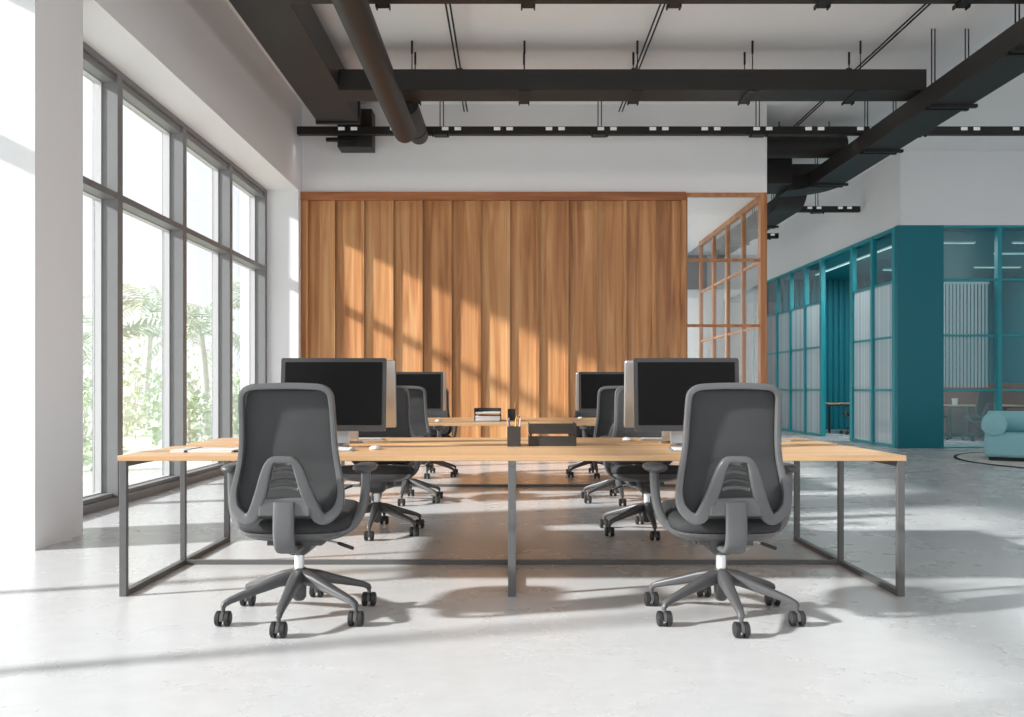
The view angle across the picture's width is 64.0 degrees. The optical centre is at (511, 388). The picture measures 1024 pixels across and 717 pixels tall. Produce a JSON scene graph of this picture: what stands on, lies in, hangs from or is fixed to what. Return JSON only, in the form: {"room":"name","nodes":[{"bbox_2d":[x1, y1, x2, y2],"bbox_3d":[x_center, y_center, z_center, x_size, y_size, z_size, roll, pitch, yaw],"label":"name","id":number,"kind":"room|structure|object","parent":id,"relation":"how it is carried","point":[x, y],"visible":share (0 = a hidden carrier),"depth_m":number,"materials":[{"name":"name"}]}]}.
{"room":"open-plan office","nodes":[
{"label":"open-plan office","id":0,"kind":"room"},
{"bbox_2d":[0,0,301,550],"bbox_3d":[-3.679,-1.640,9.900,0.883,5.480,36.200,0,0,0],"label":"wall","id":1,"kind":"structure","parent":0,"point":[197,59],"depth_m":6.01,"materials":[{"name":"white paint"}]},
{"bbox_2d":[83,41,266,514],"bbox_3d":[-3.833,-0.955,9.309,0.244,4.110,6.243,0,0,0],"label":"window","id":2,"kind":"structure","parent":1,"relation":"in","point":[112,89],"depth_m":9.24,"materials":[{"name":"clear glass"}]},
{"bbox_2d":[0,430,1023,716],"bbox_3d":[4.450,1.160,9.900,17.500,0.120,36.200,0,0,0],"label":"floor","id":3,"kind":"structure","parent":0,"point":[436,640],"depth_m":3.99,"materials":[{"name":"concrete"}]},
{"bbox_2d":[214,383,377,637],"bbox_3d":[-1.032,0.536,3.980,0.740,1.127,0.779,0,0,0],"label":"office chair","id":4,"kind":"object","parent":3,"relation":"on","point":[286,489],"visible":1,"depth_m":3.79,"materials":[{"name":"grey plastic"}]},
{"bbox_2d":[341,386,424,540],"bbox_3d":[-1.035,0.536,6.292,0.740,1.127,0.779,0,0,0],"label":"office chair","id":5,"kind":"object","parent":3,"relation":"on","point":[385,475],"visible":0.48,"depth_m":6.26,"materials":[{"name":"grey plastic"}]},
{"bbox_2d":[368,386,444,505],"bbox_3d":[-1.035,0.536,8.036,0.740,1.127,0.779,0,0,0],"label":"office chair","id":6,"kind":"object","parent":3,"relation":"on","point":[419,425],"visible":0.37,"depth_m":7.86,"materials":[{"name":"grey plastic"}]},
{"bbox_2d":[420,388,457,478],"bbox_3d":[-1.035,0.536,10.348,0.740,1.127,0.779,0,0,0],"label":"office chair","id":7,"kind":"object","parent":3,"relation":"on","point":[447,430],"visible":0.38,"depth_m":10.51,"materials":[{"name":"grey plastic"}]},
{"bbox_2d":[341,418,679,486],"bbox_3d":[0.000,0.727,9.192,4.172,0.746,1.604,0,0,0],"label":"desk","id":8,"kind":"object","parent":3,"relation":"on","point":[444,421],"visible":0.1,"depth_m":9.18,"materials":[{"name":"brown wood"}]},
{"bbox_2d":[396,372,442,411],"bbox_3d":[-1.072,0.085,8.979,0.634,0.538,0.166,0,0,0],"label":"monitor","id":9,"kind":"object","parent":8,"relation":"on","point":[432,382],"visible":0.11,"depth_m":8.98,"materials":[{"name":"grey plastic"}]},
{"bbox_2d":[443,373,445,410],"bbox_3d":[-1.072,0.085,9.405,0.634,0.538,0.166,0,0,0],"label":"monitor","id":10,"kind":"object","parent":8,"relation":"on","point":[444,374],"visible":0.09,"depth_m":9.39,"materials":[{"name":"grey"}]},
{"bbox_2d":[474,408,500,420],"bbox_3d":[-0.265,0.284,9.010,0.292,0.140,0.240,0,0,0],"label":"tray","id":11,"kind":"object","parent":8,"relation":"on","point":[475,409],"visible":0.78,"depth_m":9.13,"materials":[{"name":"grey"}]},
{"bbox_2d":[475,415,500,420],"bbox_3d":[-0.265,0.324,9.007,0.279,0.051,0.228,0,0,0],"label":"paper stack","id":12,"kind":"object","parent":11,"relation":"in","point":[477,417],"visible":0.95,"depth_m":8.89,"materials":[{"name":"white paper"}]},
{"bbox_2d":[475,412,500,413],"bbox_3d":[-0.265,0.265,9.008,0.278,0.017,0.226,0,0,0],"label":"paper stack","id":13,"kind":"object","parent":11,"relation":"in","point":[475,412],"visible":1,"depth_m":8.89,"materials":[{"name":"white paper"}]},
{"bbox_2d":[508,409,514,419],"bbox_3d":[-0.005,0.291,9.250,0.085,0.125,0.085,0,0,0],"label":"pencil cup","id":14,"kind":"object","parent":8,"relation":"on","point":[511,412],"visible":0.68,"depth_m":9.21,"materials":[{"name":"grey plastic"}]},
{"bbox_2d":[576,373,595,418],"bbox_3d":[1.048,0.085,9.405,0.634,0.538,0.166,0,0,0],"label":"monitor","id":15,"kind":"object","parent":8,"relation":"on","point":[577,374],"visible":0.18,"depth_m":9.39,"materials":[{"name":"grey"}]},
{"bbox_2d":[579,372,623,411],"bbox_3d":[1.048,0.085,8.979,0.634,0.538,0.166,0,0,0],"label":"monitor","id":16,"kind":"object","parent":8,"relation":"on","point":[590,383],"visible":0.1,"depth_m":8.98,"materials":[{"name":"grey plastic"}]},
{"bbox_2d":[118,438,905,596],"bbox_3d":[0.000,0.727,5.136,4.172,0.746,1.604,0,0,0],"label":"desk","id":17,"kind":"object","parent":3,"relation":"on","point":[796,450],"visible":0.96,"depth_m":4.69,"materials":[{"name":"brown wood"}]},
{"bbox_2d":[170,447,237,452],"bbox_3d":[-1.720,0.347,4.654,0.344,0.014,0.244,0,0,0],"label":"notebook","id":18,"kind":"object","parent":17,"relation":"on","point":[186,449],"visible":0.87,"depth_m":4.54,"materials":[{"name":"white paper"}]},
{"bbox_2d":[281,358,386,446],"bbox_3d":[-1.072,0.085,4.923,0.634,0.538,0.166,0,0,0],"label":"monitor","id":19,"kind":"object","parent":17,"relation":"on","point":[358,386],"visible":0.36,"depth_m":4.92,"materials":[{"name":"grey plastic"}]},
{"bbox_2d":[338,447,355,451],"bbox_3d":[-1.120,0.345,4.664,0.440,0.017,0.120,0,0,0],"label":"keyboard","id":20,"kind":"object","parent":17,"relation":"on","point":[341,449],"visible":0.22,"depth_m":4.64,"materials":[{"name":"white plastic"}]},
{"bbox_2d":[359,438,384,440],"bbox_3d":[-1.100,0.345,5.634,0.440,0.017,0.120,0,0,0],"label":"keyboard","id":21,"kind":"object","parent":17,"relation":"on","point":[362,439],"visible":0.32,"depth_m":5.58,"materials":[{"name":"white plastic"}]},
{"bbox_2d":[350,360,396,442],"bbox_3d":[-1.072,0.085,5.349,0.634,0.538,0.166,0,0,0],"label":"monitor","id":22,"kind":"object","parent":17,"relation":"on","point":[391,409],"visible":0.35,"depth_m":5.33,"materials":[{"name":"grey metal"}]},
{"bbox_2d":[369,445,380,449],"bbox_3d":[-0.800,0.344,4.794,0.064,0.021,0.114,0,0,0],"label":"computer mouse","id":23,"kind":"object","parent":17,"relation":"on","point":[375,447],"visible":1,"depth_m":4.75,"materials":[{"name":"white plastic"}]},
{"bbox_2d":[507,426,520,446],"bbox_3d":[0.012,0.293,5.042,0.082,0.122,0.082,0,0,0],"label":"pencil cup","id":24,"kind":"object","parent":17,"relation":"on","point":[513,433],"visible":0.97,"depth_m":5.00,"materials":[{"name":"grey metal"}]},
{"bbox_2d":[528,422,576,445],"bbox_3d":[0.250,0.284,5.154,0.292,0.140,0.240,0,0,0],"label":"tray","id":25,"kind":"object","parent":17,"relation":"on","point":[533,428],"visible":1,"depth_m":5.03,"materials":[{"name":"grey"}]},
{"bbox_2d":[622,437,631,440],"bbox_3d":[0.790,0.344,5.624,0.064,0.021,0.114,0,0,0],"label":"computer mouse","id":26,"kind":"object","parent":17,"relation":"on","point":[624,438],"visible":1,"depth_m":5.58,"materials":[{"name":"white plastic"}]},
{"bbox_2d":[624,360,669,442],"bbox_3d":[1.048,0.085,5.349,0.634,0.538,0.166,0,0,0],"label":"monitor","id":27,"kind":"object","parent":17,"relation":"on","point":[628,364],"visible":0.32,"depth_m":5.33,"materials":[{"name":"grey metal"}]},
{"bbox_2d":[639,438,661,440],"bbox_3d":[1.100,0.345,5.634,0.440,0.017,0.120,0,0,0],"label":"keyboard","id":28,"kind":"object","parent":17,"relation":"on","point":[641,439],"visible":0.33,"depth_m":5.58,"materials":[{"name":"white plastic"}]},
{"bbox_2d":[668,447,681,451],"bbox_3d":[1.120,0.345,4.664,0.440,0.017,0.120,0,0,0],"label":"keyboard","id":29,"kind":"object","parent":17,"relation":"on","point":[673,449],"visible":0.17,"depth_m":4.66,"materials":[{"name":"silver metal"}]},
{"bbox_2d":[633,358,738,446],"bbox_3d":[1.048,0.085,4.923,0.634,0.538,0.166,0,0,0],"label":"monitor","id":30,"kind":"object","parent":17,"relation":"on","point":[661,386],"visible":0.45,"depth_m":4.92,"materials":[{"name":"grey plastic"}]},
{"bbox_2d":[566,391,603,478],"bbox_3d":[1.035,0.536,10.348,0.740,1.127,0.779,0,0,0],"label":"office chair","id":31,"kind":"object","parent":3,"relation":"on","point":[593,464],"visible":0.23,"depth_m":10.49,"materials":[{"name":"grey plastic"}]},
{"bbox_2d":[579,386,651,505],"bbox_3d":[1.035,0.536,8.036,0.740,1.127,0.779,0,0,0],"label":"office chair","id":32,"kind":"object","parent":3,"relation":"on","point":[604,425],"visible":0.39,"depth_m":7.86,"materials":[{"name":"grey plastic"}]},
{"bbox_2d":[599,386,678,540],"bbox_3d":[1.035,0.536,6.292,0.740,1.127,0.779,0,0,0],"label":"office chair","id":33,"kind":"object","parent":3,"relation":"on","point":[636,475],"visible":0.47,"depth_m":6.25,"materials":[{"name":"grey plastic"}]},
{"bbox_2d":[688,298,704,357],"bbox_3d":[3.400,-0.450,18.235,1.700,3.100,0.510,0,0,0],"label":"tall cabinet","id":34,"kind":"object","parent":3,"relation":"on","point":[693,303],"visible":0.07,"depth_m":18.00,"materials":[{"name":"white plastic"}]},
{"bbox_2d":[642,383,805,637],"bbox_3d":[1.014,0.536,3.980,0.740,1.127,0.779,0,0,0],"label":"office chair","id":35,"kind":"object","parent":3,"relation":"on","point":[734,488],"visible":1,"depth_m":3.79,"materials":[{"name":"grey plastic"}]},
{"bbox_2d":[817,403,890,432],"bbox_3d":[8.880,0.730,20.600,2.200,0.740,0.900,0,0,0],"label":"meeting table","id":36,"kind":"object","parent":3,"relation":"on","point":[828,404],"visible":0.23,"depth_m":20.16,"materials":[{"name":"brown wood"}]},
{"bbox_2d":[839,387,869,434],"bbox_3d":[8.320,0.536,19.780,0.740,1.127,0.779,0,0,0],"label":"office chair","id":37,"kind":"object","parent":3,"relation":"on","point":[846,414],"visible":0.29,"depth_m":19.60,"materials":[{"name":"grey plastic"}]},
{"bbox_2d":[944,406,948,439],"bbox_3d":[9.120,0.536,17.900,0.779,1.127,0.732,0,0,-10],"label":"office chair","id":38,"kind":"object","parent":3,"relation":"on","point":[945,416],"visible":0.03,"depth_m":17.64,"materials":[{"name":"grey plastic"}]},
{"bbox_2d":[961,387,993,440],"bbox_3d":[9.950,0.536,17.350,0.740,1.127,0.779,0,0,0],"label":"office chair","id":39,"kind":"object","parent":3,"relation":"on","point":[985,399],"visible":0.55,"depth_m":17.17,"materials":[{"name":"grey plastic"}]},
{"bbox_2d":[944,383,1023,436],"bbox_3d":[11.350,0.490,18.990,2.900,1.220,0.520,0,0,0],"label":"sideboard","id":40,"kind":"object","parent":3,"relation":"on","point":[959,423],"visible":0.31,"depth_m":18.73,"materials":[{"name":"brown wood"}]},
{"bbox_2d":[944,404,1023,438],"bbox_3d":[10.350,0.730,18.200,1.700,0.740,0.800,0,0,0],"label":"meeting table","id":41,"kind":"object","parent":3,"relation":"on","point":[1005,406],"visible":0.56,"depth_m":17.82,"materials":[{"name":"brown wood"}]},
{"bbox_2d":[952,398,957,404],"bbox_3d":[9.720,0.287,18.000,0.132,0.145,0.132,0,0,0],"label":"paper cup","id":42,"kind":"object","parent":41,"relation":"on","point":[954,400],"visible":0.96,"depth_m":17.95,"materials":[{"name":"white paper"}]},
{"bbox_2d":[954,452,1023,467],"bbox_3d":[8.930,1.093,12.200,4.160,0.011,4.160,0,0,0],"label":"round rug","id":43,"kind":"object","parent":3,"relation":"on","point":[975,457],"visible":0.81,"depth_m":12.44,"materials":[{"name":"black carpet"}]},
{"bbox_2d":[981,411,1023,460],"bbox_3d":[8.254,0.721,12.370,2.042,0.735,1.005,0,0,30],"label":"sofa","id":44,"kind":"object","parent":43,"relation":"on","point":[1004,430],"visible":1,"depth_m":12.37,"materials":[{"name":"teal fabric"}]},
{"bbox_2d":[301,104,766,437],"bbox_3d":[0.346,-1.640,12.665,7.167,5.480,0.230,0,0,0],"label":"wall","id":45,"kind":"structure","parent":0,"point":[510,268],"depth_m":12.62,"materials":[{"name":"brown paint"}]},
{"bbox_2d":[686,192,766,383],"bbox_3d":[3.291,-0.955,12.650,1.248,4.110,0.140,0,0,0],"label":"window","id":46,"kind":"structure","parent":45,"relation":"in","point":[762,197],"depth_m":12.59,"materials":[{"name":"brown wood"}]},
{"bbox_2d":[699,198,757,382],"bbox_3d":[3.880,-0.955,14.795,0.070,4.110,4.150,0,0,0],"label":"window","id":47,"kind":"structure","parent":45,"relation":"in","point":[742,213],"depth_m":14.70,"materials":[{"name":"brown wood"}]},
{"bbox_2d":[225,0,1023,258],"bbox_3d":[4.450,-4.455,9.900,17.500,0.150,36.200,0,0,0],"label":"ceiling","id":48,"kind":"structure","parent":0,"point":[488,36],"depth_m":10.32,"materials":[{"name":"paint"}]},
{"bbox_2d":[229,0,374,152],"bbox_3d":[-2.465,-4.000,7.300,0.730,0.760,10.600,0,0,0],"label":"duct","id":49,"kind":"object","parent":48,"relation":"hanging from","point":[293,36],"visible":0.84,"depth_m":9.55,"materials":[{"name":"metal"}]},
{"bbox_2d":[331,0,415,142],"bbox_3d":[-1.395,-3.786,8.250,0.295,1.188,4.900,0,0,0],"label":"duct","id":50,"kind":"object","parent":48,"relation":"hanging from","point":[358,21],"visible":1,"depth_m":8.14,"materials":[{"name":"metal"}]},
{"bbox_2d":[405,101,427,144],"bbox_3d":[-1.370,-3.985,11.430,0.281,0.790,1.340,0,0,0],"label":"duct","id":51,"kind":"object","parent":48,"relation":"hanging from","point":[421,136],"visible":0.6,"depth_m":11.30,"materials":[{"name":"metal"}]},
{"bbox_2d":[445,4,467,111],"bbox_3d":[-0.711,-4.314,7.300,0.072,0.129,10.600,0,0,0],"label":"ceiling pipe","id":52,"kind":"object","parent":48,"relation":"attached to","point":[445,4],"visible":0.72,"depth_m":10.02,"materials":[{"name":"black metal"}]},
{"bbox_2d":[339,40,926,105],"bbox_3d":[1.515,-4.046,10.524,7.390,0.668,0.472,0,0,0],"label":"duct","id":53,"kind":"object","parent":48,"relation":"hanging from","point":[633,86],"visible":0.98,"depth_m":10.30,"materials":[{"name":"metal"}]},
{"bbox_2d":[618,4,665,111],"bbox_3d":[1.669,-4.314,7.300,0.072,0.129,10.600,0,0,0],"label":"ceiling pipe","id":54,"kind":"object","parent":48,"relation":"attached to","point":[659,4],"visible":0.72,"depth_m":9.99,"materials":[{"name":"black metal"}]},
{"bbox_2d":[287,0,1023,9],"bbox_3d":[1.515,-4.046,7.814,7.390,0.668,0.472,0,0,0],"label":"duct","id":55,"kind":"object","parent":48,"relation":"hanging from","point":[966,4],"visible":1,"depth_m":7.96,"materials":[{"name":"metal"}]},
{"bbox_2d":[297,101,1023,137],"bbox_3d":[4.855,-4.050,12.185,16.090,0.660,0.170,0,0,0],"label":"track light","id":56,"kind":"object","parent":48,"relation":"hanging from","point":[440,131],"visible":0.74,"depth_m":12.15,"materials":[{"name":"black metal"}]},
{"bbox_2d":[755,233,778,239],"bbox_3d":[6.025,-3.950,19.485,0.610,0.860,0.170,0,0,0],"label":"track light","id":57,"kind":"object","parent":48,"relation":"hanging from","point":[770,236],"visible":0.38,"depth_m":19.45,"materials":[{"name":"black metal"}]},
{"bbox_2d":[767,121,847,157],"bbox_3d":[4.370,-4.075,13.450,2.140,0.610,0.380,0,0,0],"label":"duct","id":58,"kind":"object","parent":48,"relation":"hanging from","point":[777,146],"visible":0.5,"depth_m":13.30,"materials":[{"name":"metal"}]},
{"bbox_2d":[797,194,860,213],"bbox_3d":[6.400,-3.960,16.685,1.360,0.840,0.170,0,0,0],"label":"track light","id":59,"kind":"object","parent":48,"relation":"hanging from","point":[815,209],"visible":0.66,"depth_m":16.65,"materials":[{"name":"black metal"}]},
{"bbox_2d":[794,4,930,125],"bbox_3d":[4.604,-4.314,7.800,0.072,0.129,11.600,0,0,0],"label":"rod","id":60,"kind":"object","parent":48,"relation":"attached to","point":[928,5],"visible":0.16,"depth_m":10.17,"materials":[{"name":"black metal"}]},
{"bbox_2d":[716,4,1023,258],"bbox_3d":[4.430,-3.900,14.000,2.460,0.960,20.000,0,0,0],"label":"duct","id":61,"kind":"object","parent":48,"relation":"attached to","point":[998,62],"visible":0.64,"depth_m":11.16,"materials":[{"name":"metal"}]},
{"bbox_2d":[688,240,711,357],"bbox_3d":[0.681,-1.640,18.650,7.837,5.480,0.300,0,0,0],"label":"wall","id":62,"kind":"structure","parent":0,"point":[693,267],"depth_m":18.60,"materials":[{"name":"white paint"}]},
{"bbox_2d":[688,198,754,252],"bbox_3d":[0.346,-3.065,15.690,7.167,0.090,5.820,0,0,0],"label":"ceiling","id":63,"kind":"structure","parent":0,"point":[705,215],"depth_m":14.14,"materials":[{"name":"paint"}]},
{"bbox_2d":[716,262,780,383],"bbox_3d":[4.450,-1.640,27.900,17.500,5.480,0.200,0,0,0],"label":"wall","id":64,"kind":"structure","parent":0,"point":[735,307],"depth_m":27.80,"materials":[{"name":"white paint"}]},
{"bbox_2d":[723,151,1023,299],"bbox_3d":[10.175,-3.695,21.550,6.050,1.370,12.900,0,0,0],"label":"wall","id":65,"kind":"structure","parent":0,"point":[908,187],"depth_m":15.10,"materials":[{"name":"white paint"}]},
{"bbox_2d":[753,258,825,435],"bbox_3d":[7.155,-0.955,21.517,0.100,4.110,5.355,0,0,0],"label":"glass partition","id":66,"kind":"structure","parent":65,"relation":"in","point":[778,321],"depth_m":19.99,"materials":[{"name":"teal metal"}]},
{"bbox_2d":[822,246,849,259],"bbox_3d":[7.160,-2.980,18.050,0.080,0.060,1.700,0,0,0],"label":"door frame","id":67,"kind":"structure","parent":65,"relation":"in","point":[846,249],"depth_m":18.04,"materials":[{"name":"teal metal"}]},
{"bbox_2d":[730,229,1023,301],"bbox_3d":[10.115,-2.962,21.515,5.770,0.085,12.570,0,0,0],"label":"ceiling","id":68,"kind":"structure","parent":0,"point":[960,260],"depth_m":18.84,"materials":[{"name":"teal paint"}]},
{"bbox_2d":[826,261,849,271],"bbox_3d":[7.700,-2.902,19.401,0.148,0.036,1.589,0,0,0],"label":"recessed light","id":69,"kind":"object","parent":68,"relation":"in","point":[848,262],"depth_m":19.40,"materials":[{"name":"white plastic"}]},
{"bbox_2d":[857,253,869,259],"bbox_3d":[7.700,-2.902,17.911,0.139,0.036,0.814,0,0,0],"label":"recessed light","id":70,"kind":"object","parent":68,"relation":"in","point":[862,257],"depth_m":18.04,"materials":[{"name":"white plastic"}]},
{"bbox_2d":[877,245,891,252],"bbox_3d":[7.700,-2.902,16.951,0.146,0.036,0.850,0,0,0],"label":"recessed light","id":71,"kind":"object","parent":68,"relation":"in","point":[890,246],"depth_m":17.00,"materials":[{"name":"white plastic"}]},
{"bbox_2d":[944,241,975,243],"bbox_3d":[8.550,-2.902,16.300,1.300,0.036,0.060,0,0,0],"label":"recessed light","id":72,"kind":"object","parent":68,"relation":"in","point":[945,242],"visible":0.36,"depth_m":16.27,"materials":[{"name":"white plastic"}]},
{"bbox_2d":[944,243,973,243],"bbox_3d":[8.550,-2.888,16.300,1.280,0.007,0.050,0,0,0],"label":"diffuser","id":73,"kind":"object","parent":72,"relation":"attached to","point":[944,243],"depth_m":16.30,"materials":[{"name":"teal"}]},
{"bbox_2d":[974,266,1020,267],"bbox_3d":[11.600,-2.902,19.600,1.100,0.036,0.060,0,0,0],"label":"recessed light","id":74,"kind":"object","parent":68,"relation":"in","point":[974,266],"visible":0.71,"depth_m":19.57,"materials":[{"name":"white plastic"}]},
{"bbox_2d":[993,252,1023,253],"bbox_3d":[10.900,-2.902,17.600,1.100,0.036,0.060,0,0,0],"label":"recessed light","id":75,"kind":"object","parent":68,"relation":"in","point":[1002,252],"visible":0.67,"depth_m":17.57,"materials":[{"name":"white plastic"}]},
{"bbox_2d":[1012,241,1023,243],"bbox_3d":[10.600,-2.902,16.300,1.300,0.036,0.060,0,0,0],"label":"recessed light","id":76,"kind":"object","parent":68,"relation":"in","point":[1013,242],"visible":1,"depth_m":16.27,"materials":[{"name":"white plastic"}]},
{"bbox_2d":[781,280,993,429],"bbox_3d":[10.160,-0.910,22.025,5.820,4.020,0.150,0,0,0],"label":"wall","id":77,"kind":"structure","parent":0,"point":[837,291],"depth_m":21.96,"materials":[{"name":"teal paint"}]},
{"bbox_2d":[895,225,943,447],"bbox_3d":[7.527,-0.955,15.160,0.845,4.110,0.120,0,0,0],"label":"wall","id":78,"kind":"structure","parent":0,"point":[919,249],"depth_m":15.10,"materials":[{"name":"teal paint"}]},
{"bbox_2d":[850,227,894,447],"bbox_3d":[7.155,-0.955,16.242,0.100,4.110,2.035,0,0,0],"label":"glass partition","id":79,"kind":"structure","parent":78,"relation":"in","point":[886,337],"depth_m":16.25,"materials":[{"name":"teal glass"}]},
{"bbox_2d":[944,225,1023,447],"bbox_3d":[10.545,-0.955,15.145,5.190,4.110,0.110,0,0,0],"label":"window","id":80,"kind":"structure","parent":78,"relation":"in","point":[997,335],"depth_m":15.10,"materials":[{"name":"teal metal"}]},
{"bbox_2d":[944,282,988,387],"bbox_3d":[8.455,-1.010,15.360,0.940,1.980,0.060,0,0,0],"label":"vertical blind","id":81,"kind":"object","parent":80,"relation":"attached to","point":[946,283],"visible":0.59,"depth_m":15.36,"materials":[{"name":"white fabric"}]},
{"bbox_2d":[1002,274,1023,382],"bbox_3d":[12.950,-0.900,18.610,0.100,4.000,6.780,0,0,0],"label":"wall","id":82,"kind":"structure","parent":0,"point":[1012,291],"depth_m":21.09,"materials":[{"name":"teal glass"}]},
{"label":"outside","id":83,"kind":"structure","parent":0,"visible":0},
{"bbox_2d":[83,401,237,494],"bbox_3d":[-37.070,1.350,20.000,65.860,0.300,120.000,0,0,0],"label":"ground","id":84,"kind":"structure","parent":83,"point":[139,472],"depth_m":13.31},
{"bbox_2d":[83,352,91,424],"bbox_3d":[-11.512,-0.065,19.988,3.319,2.541,3.059,0,0,0],"label":"shrub","id":85,"kind":"object","parent":84,"relation":"on","point":[83,352],"visible":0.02,"depth_m":20.33,"materials":[{"name":"green plant"}]},
{"bbox_2d":[83,371,138,453],"bbox_3d":[-7.313,0.403,13.726,1.765,1.611,1.825,0,0,16],"label":"shrub","id":86,"kind":"object","parent":84,"relation":"on","point":[126,398],"visible":0.09,"depth_m":13.82,"materials":[{"name":"green plant"}]},
{"bbox_2d":[83,379,141,470],"bbox_3d":[-6.268,0.540,11.856,1.780,1.494,1.881,0,0,0],"label":"shrub","id":87,"kind":"object","parent":84,"relation":"on","point":[87,454],"visible":0.16,"depth_m":11.91,"materials":[{"name":"green plant"}]},
{"bbox_2d":[83,335,161,423],"bbox_3d":[-12.629,-0.399,26.479,3.738,3.210,3.816,0,0,-19],"label":"shrub","id":88,"kind":"object","parent":84,"relation":"on","point":[127,338],"visible":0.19,"depth_m":26.46,"materials":[{"name":"green plant"}]},
{"bbox_2d":[83,311,188,365],"bbox_3d":[-8.617,-0.278,17.789,2.946,2.956,3.228,0,0,-23],"label":"palm tree","id":89,"kind":"object","parent":84,"relation":"on","point":[139,326],"visible":0.22,"depth_m":17.58,"materials":[{"name":"green plant"}]},
{"bbox_2d":[123,356,161,435],"bbox_3d":[-9.587,0.171,20.642,1.838,2.068,2.128,0,0,0],"label":"shrub","id":90,"kind":"object","parent":84,"relation":"on","point":[131,360],"visible":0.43,"depth_m":20.58,"materials":[{"name":"green plant"}]},
{"bbox_2d":[83,283,211,430],"bbox_3d":[-10.366,-0.971,23.521,3.489,4.343,3.261,0,0,11],"label":"palm tree","id":91,"kind":"object","parent":84,"relation":"on","point":[137,305],"visible":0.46,"depth_m":23.41,"materials":[{"name":"green plant"}]},
{"bbox_2d":[127,372,211,445],"bbox_3d":[-7.020,0.367,17.040,1.847,1.692,1.853,0,0,0],"label":"shrub","id":92,"kind":"object","parent":84,"relation":"on","point":[155,402],"visible":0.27,"depth_m":16.90,"materials":[{"name":"green plant"}]},
{"bbox_2d":[125,335,239,415],"bbox_3d":[-12.016,-0.523,29.916,4.285,3.458,4.014,0,0,41],"label":"shrub","id":93,"kind":"object","parent":84,"relation":"on","point":[188,357],"visible":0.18,"depth_m":30.19,"materials":[{"name":"green plant"}]},
{"bbox_2d":[143,391,238,443],"bbox_3d":[-5.986,0.635,15.289,1.674,1.233,1.703,0,0,-11],"label":"shrub","id":94,"kind":"object","parent":84,"relation":"on","point":[194,400],"visible":0.41,"depth_m":15.26,"materials":[{"name":"green plant"}]},
{"bbox_2d":[145,307,239,434],"bbox_3d":[-8.198,-0.456,21.406,3.012,3.315,3.203,0,0,0],"label":"palm tree","id":95,"kind":"object","parent":84,"relation":"on","point":[197,325],"visible":0.45,"depth_m":21.38,"materials":[{"name":"green plant"}]},
{"bbox_2d":[161,350,239,418],"bbox_3d":[-9.030,-0.001,24.548,2.624,2.412,2.566,0,0,0],"label":"shrub","id":96,"kind":"object","parent":84,"relation":"on","point":[207,354],"visible":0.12,"depth_m":24.41,"materials":[{"name":"green plant"}]},
{"bbox_2d":[198,278,239,341],"bbox_3d":[-8.196,-1.235,26.245,3.625,4.873,4.240,0,0,0],"label":"palm tree","id":97,"kind":"object","parent":84,"relation":"on","point":[236,304],"visible":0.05,"depth_m":25.66,"materials":[{"name":"green plant"}]},
{"bbox_2d":[209,372,239,434],"bbox_3d":[-6.609,0.369,20.242,1.863,1.711,1.946,0,0,0],"label":"shrub","id":98,"kind":"object","parent":84,"relation":"on","point":[235,377],"visible":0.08,"depth_m":20.03,"materials":[{"name":"green plant"}]},
{"bbox_2d":[233,386,239,437],"bbox_3d":[-5.841,0.588,18.276,1.620,1.384,1.547,0,0,36],"label":"shrub","id":99,"kind":"object","parent":84,"relation":"on","point":[236,424],"visible":0.12,"depth_m":18.19,"materials":[{"name":"green plant"}]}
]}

